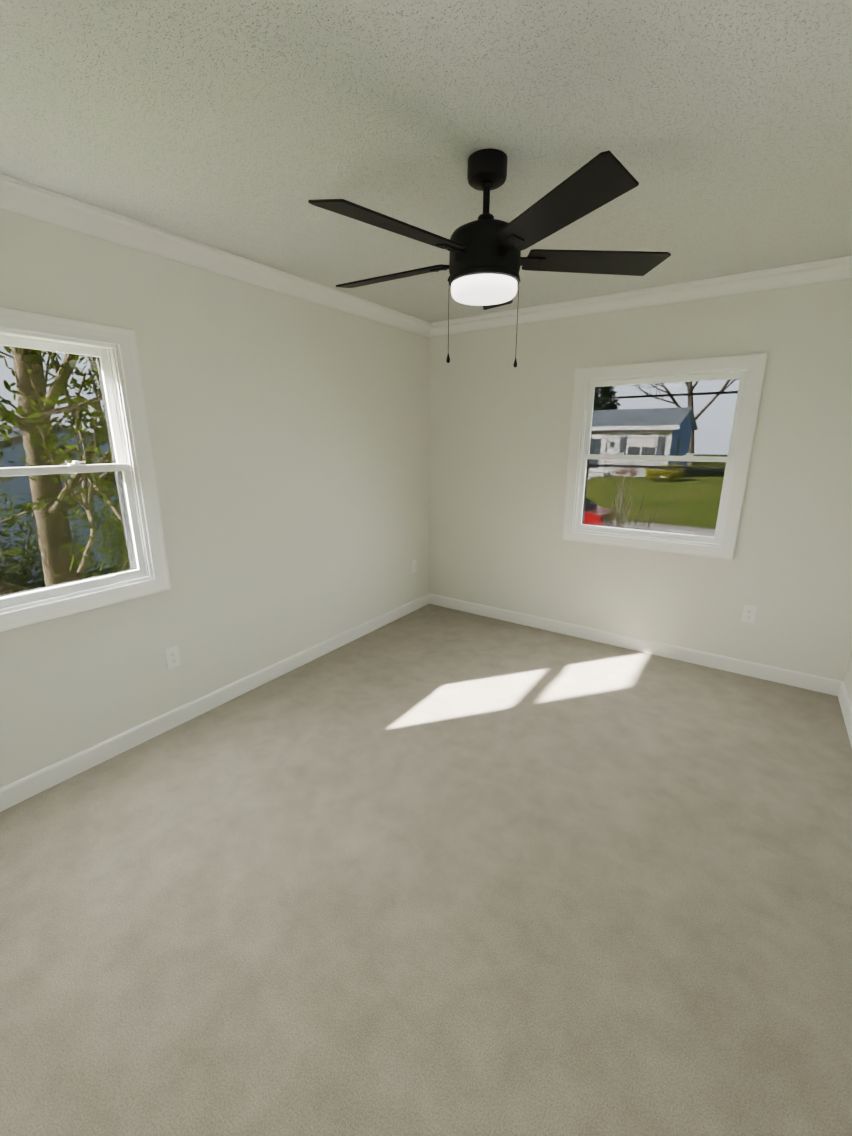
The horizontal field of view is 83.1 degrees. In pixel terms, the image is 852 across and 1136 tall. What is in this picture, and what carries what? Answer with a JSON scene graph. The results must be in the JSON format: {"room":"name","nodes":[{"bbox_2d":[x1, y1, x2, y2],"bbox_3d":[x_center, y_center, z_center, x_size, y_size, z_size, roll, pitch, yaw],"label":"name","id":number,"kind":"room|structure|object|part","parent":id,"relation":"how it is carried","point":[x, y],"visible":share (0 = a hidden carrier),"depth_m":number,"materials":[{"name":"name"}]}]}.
{"room":"empty bedroom","nodes":[
{"label":"empty bedroom","id":0,"kind":"room"},
{"bbox_2d":[0,209,428,787],"bbox_3d":[-1.212,-0.411,2.711,0.160,2.440,4.460,10,18,33],"label":"wall","id":1,"kind":"structure","parent":0,"point":[289,437],"depth_m":2.70,"materials":[{"name":"white paint"}]},
{"bbox_2d":[0,307,171,631],"bbox_3d":[-1.675,-0.393,1.996,0.184,1.233,0.988,10,18,33],"label":"window","id":2,"kind":"structure","parent":1,"relation":"in","point":[59,529],"depth_m":2.12,"materials":[{"name":"white"}]},
{"bbox_3d":[-1.684,-0.647,1.934,0.032,0.536,0.808,10,18,33],"label":"left window sash","id":3,"kind":"part","parent":2,"relation":"part of","materials":[{"name":"white plastic"}]},
{"bbox_3d":[-1.666,-0.394,1.990,0.046,0.991,0.748,10,18,33],"label":"glass","id":4,"kind":"part","parent":2,"relation":"part of","materials":[{"name":"clear glass"}]},
{"bbox_3d":[-1.646,-0.144,2.042,0.040,0.556,0.808,10,18,33],"label":"left window sash","id":5,"kind":"part","parent":2,"relation":"part of","materials":[{"name":"white plastic"}]},
{"bbox_2d":[68,461,84,465],"bbox_3d":[-1.548,-0.463,2.125,0.045,0.022,0.064,10,18,33],"label":"lock","id":6,"kind":"object","parent":2,"relation":"attached to","point":[74,463],"visible":0.92,"depth_m":2.10,"materials":[{"name":"white plastic"}]},
{"bbox_2d":[165,645,180,668],"bbox_3d":[-1.356,0.479,2.579,0.009,0.114,0.070,10,18,33],"label":"outlet","id":7,"kind":"object","parent":1,"relation":"attached to","point":[172,656],"visible":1,"depth_m":2.57,"materials":[{"name":"white plastic"}]},
{"bbox_2d":[0,594,427,811],"bbox_3d":[-1.141,0.733,2.967,0.014,0.098,4.140,10,18,33],"label":"baseboard","id":8,"kind":"structure","parent":1,"relation":"attached to","point":[27,787],"depth_m":2.63,"materials":[{"name":"white wood"}]},
{"bbox_2d":[0,174,431,336],"bbox_3d":[-1.118,-1.528,2.345,0.068,0.092,4.140,10,18,33],"label":"crown molding","id":9,"kind":"structure","parent":1,"relation":"attached to","point":[17,196],"depth_m":2.26,"materials":[{"name":"white wood"}]},
{"bbox_2d":[412,559,415,572],"bbox_3d":[-0.106,-0.016,4.329,0.009,0.114,0.070,10,18,33],"label":"outlet","id":10,"kind":"object","parent":1,"relation":"attached to","point":[413,566],"visible":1,"depth_m":4.32,"materials":[{"name":"white plastic"}]},
{"bbox_2d":[0,604,851,1135],"bbox_3d":[0.114,1.062,2.161,3.380,0.120,4.460,10,18,33],"label":"floor","id":11,"kind":"structure","parent":0,"point":[432,870],"depth_m":1.62,"materials":[{"name":"carpet"}]},
{"bbox_2d":[0,0,851,322],"bbox_3d":[0.114,-1.411,1.498,3.380,0.120,4.460,10,18,33],"label":"ceiling","id":12,"kind":"structure","parent":0,"point":[720,130],"depth_m":1.44,"materials":[{"name":"white paint"}]},
{"bbox_2d":[308,148,670,366],"bbox_3d":[0.172,-1.075,1.743,1.232,0.656,1.262,10,18,33],"label":"ceiling fan","id":13,"kind":"object","parent":12,"relation":"hanging from","point":[486,259],"visible":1,"depth_m":1.59,"materials":[{"name":"black metal"}]},
{"bbox_3d":[0.208,-0.898,1.761,0.218,0.304,0.161,10,18,33],"label":"cord","id":14,"kind":"part","parent":13,"relation":"part of","materials":[{"name":"black plastic"}]},
{"bbox_3d":[0.208,-0.997,1.735,0.236,0.049,0.236,10,18,33],"label":"lamp shade","id":15,"kind":"part","parent":13,"relation":"part of","materials":[{"name":"white glass"}]},
{"bbox_2d":[429,278,851,680],"bbox_3d":[1.333,-0.633,3.541,3.060,2.440,0.160,10,18,33],"label":"wall","id":16,"kind":"structure","parent":0,"point":[499,429],"depth_m":3.29,"materials":[{"name":"white paint"}]},
{"bbox_2d":[428,593,838,695],"bbox_3d":[1.283,0.516,3.775,3.000,0.098,0.014,10,18,33],"label":"baseboard","id":17,"kind":"structure","parent":16,"relation":"attached to","point":[761,671],"depth_m":3.51,"materials":[{"name":"white wood"}]},
{"bbox_2d":[432,256,851,336],"bbox_3d":[1.268,-1.743,3.146,2.880,0.092,0.068,10,18,33],"label":"crown molding","id":18,"kind":"structure","parent":16,"relation":"attached to","point":[840,268],"depth_m":3.00,"materials":[{"name":"white wood"}]},
{"bbox_2d":[562,353,767,559],"bbox_3d":[1.569,-0.752,3.326,1.128,1.238,0.184,10,18,33],"label":"window","id":19,"kind":"structure","parent":16,"relation":"in","point":[695,418],"depth_m":3.26,"materials":[{"name":"white"}]},
{"bbox_2d":[614,452,693,455],"bbox_3d":[1.557,-0.780,3.297,0.504,0.022,0.045,10,18,33],"label":"lock","id":20,"kind":"object","parent":19,"relation":"attached to","point":[687,454],"visible":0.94,"depth_m":3.17,"materials":[{"name":"white plastic"}]},
{"bbox_3d":[1.548,-0.499,3.363,0.948,0.559,0.040,10,18,33],"label":"rear window sash","id":21,"kind":"part","parent":19,"relation":"part of","materials":[{"name":"white plastic"}]},
{"bbox_3d":[1.563,-0.752,3.317,0.888,0.996,0.046,10,18,33],"label":"glass","id":22,"kind":"part","parent":19,"relation":"part of","materials":[{"name":"clear glass"}]},
{"bbox_3d":[1.575,-1.008,3.266,0.948,0.539,0.032,10,18,33],"label":"rear window sash","id":23,"kind":"part","parent":19,"relation":"part of","materials":[{"name":"white plastic"}]},
{"bbox_2d":[741,605,756,622],"bbox_3d":[2.107,0.301,3.134,0.070,0.114,0.009,10,18,33],"label":"outlet","id":24,"kind":"object","parent":16,"relation":"attached to","point":[749,614],"visible":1,"depth_m":3.13,"materials":[{"name":"white plastic"}]},
{"bbox_2d":[844,651,851,705],"bbox_3d":[1.441,0.062,0.949,0.160,2.440,4.460,10,18,33],"label":"wall","id":25,"kind":"structure","parent":0,"point":[848,680],"depth_m":2.82,"materials":[{"name":"white paint"}]},
{"bbox_2d":[836,681,851,746],"bbox_3d":[1.369,1.180,1.300,0.014,0.098,4.140,10,18,33],"label":"baseboard","id":26,"kind":"structure","parent":25,"relation":"attached to","point":[841,691],"depth_m":2.73,"materials":[{"name":"white wood"}]}
]}

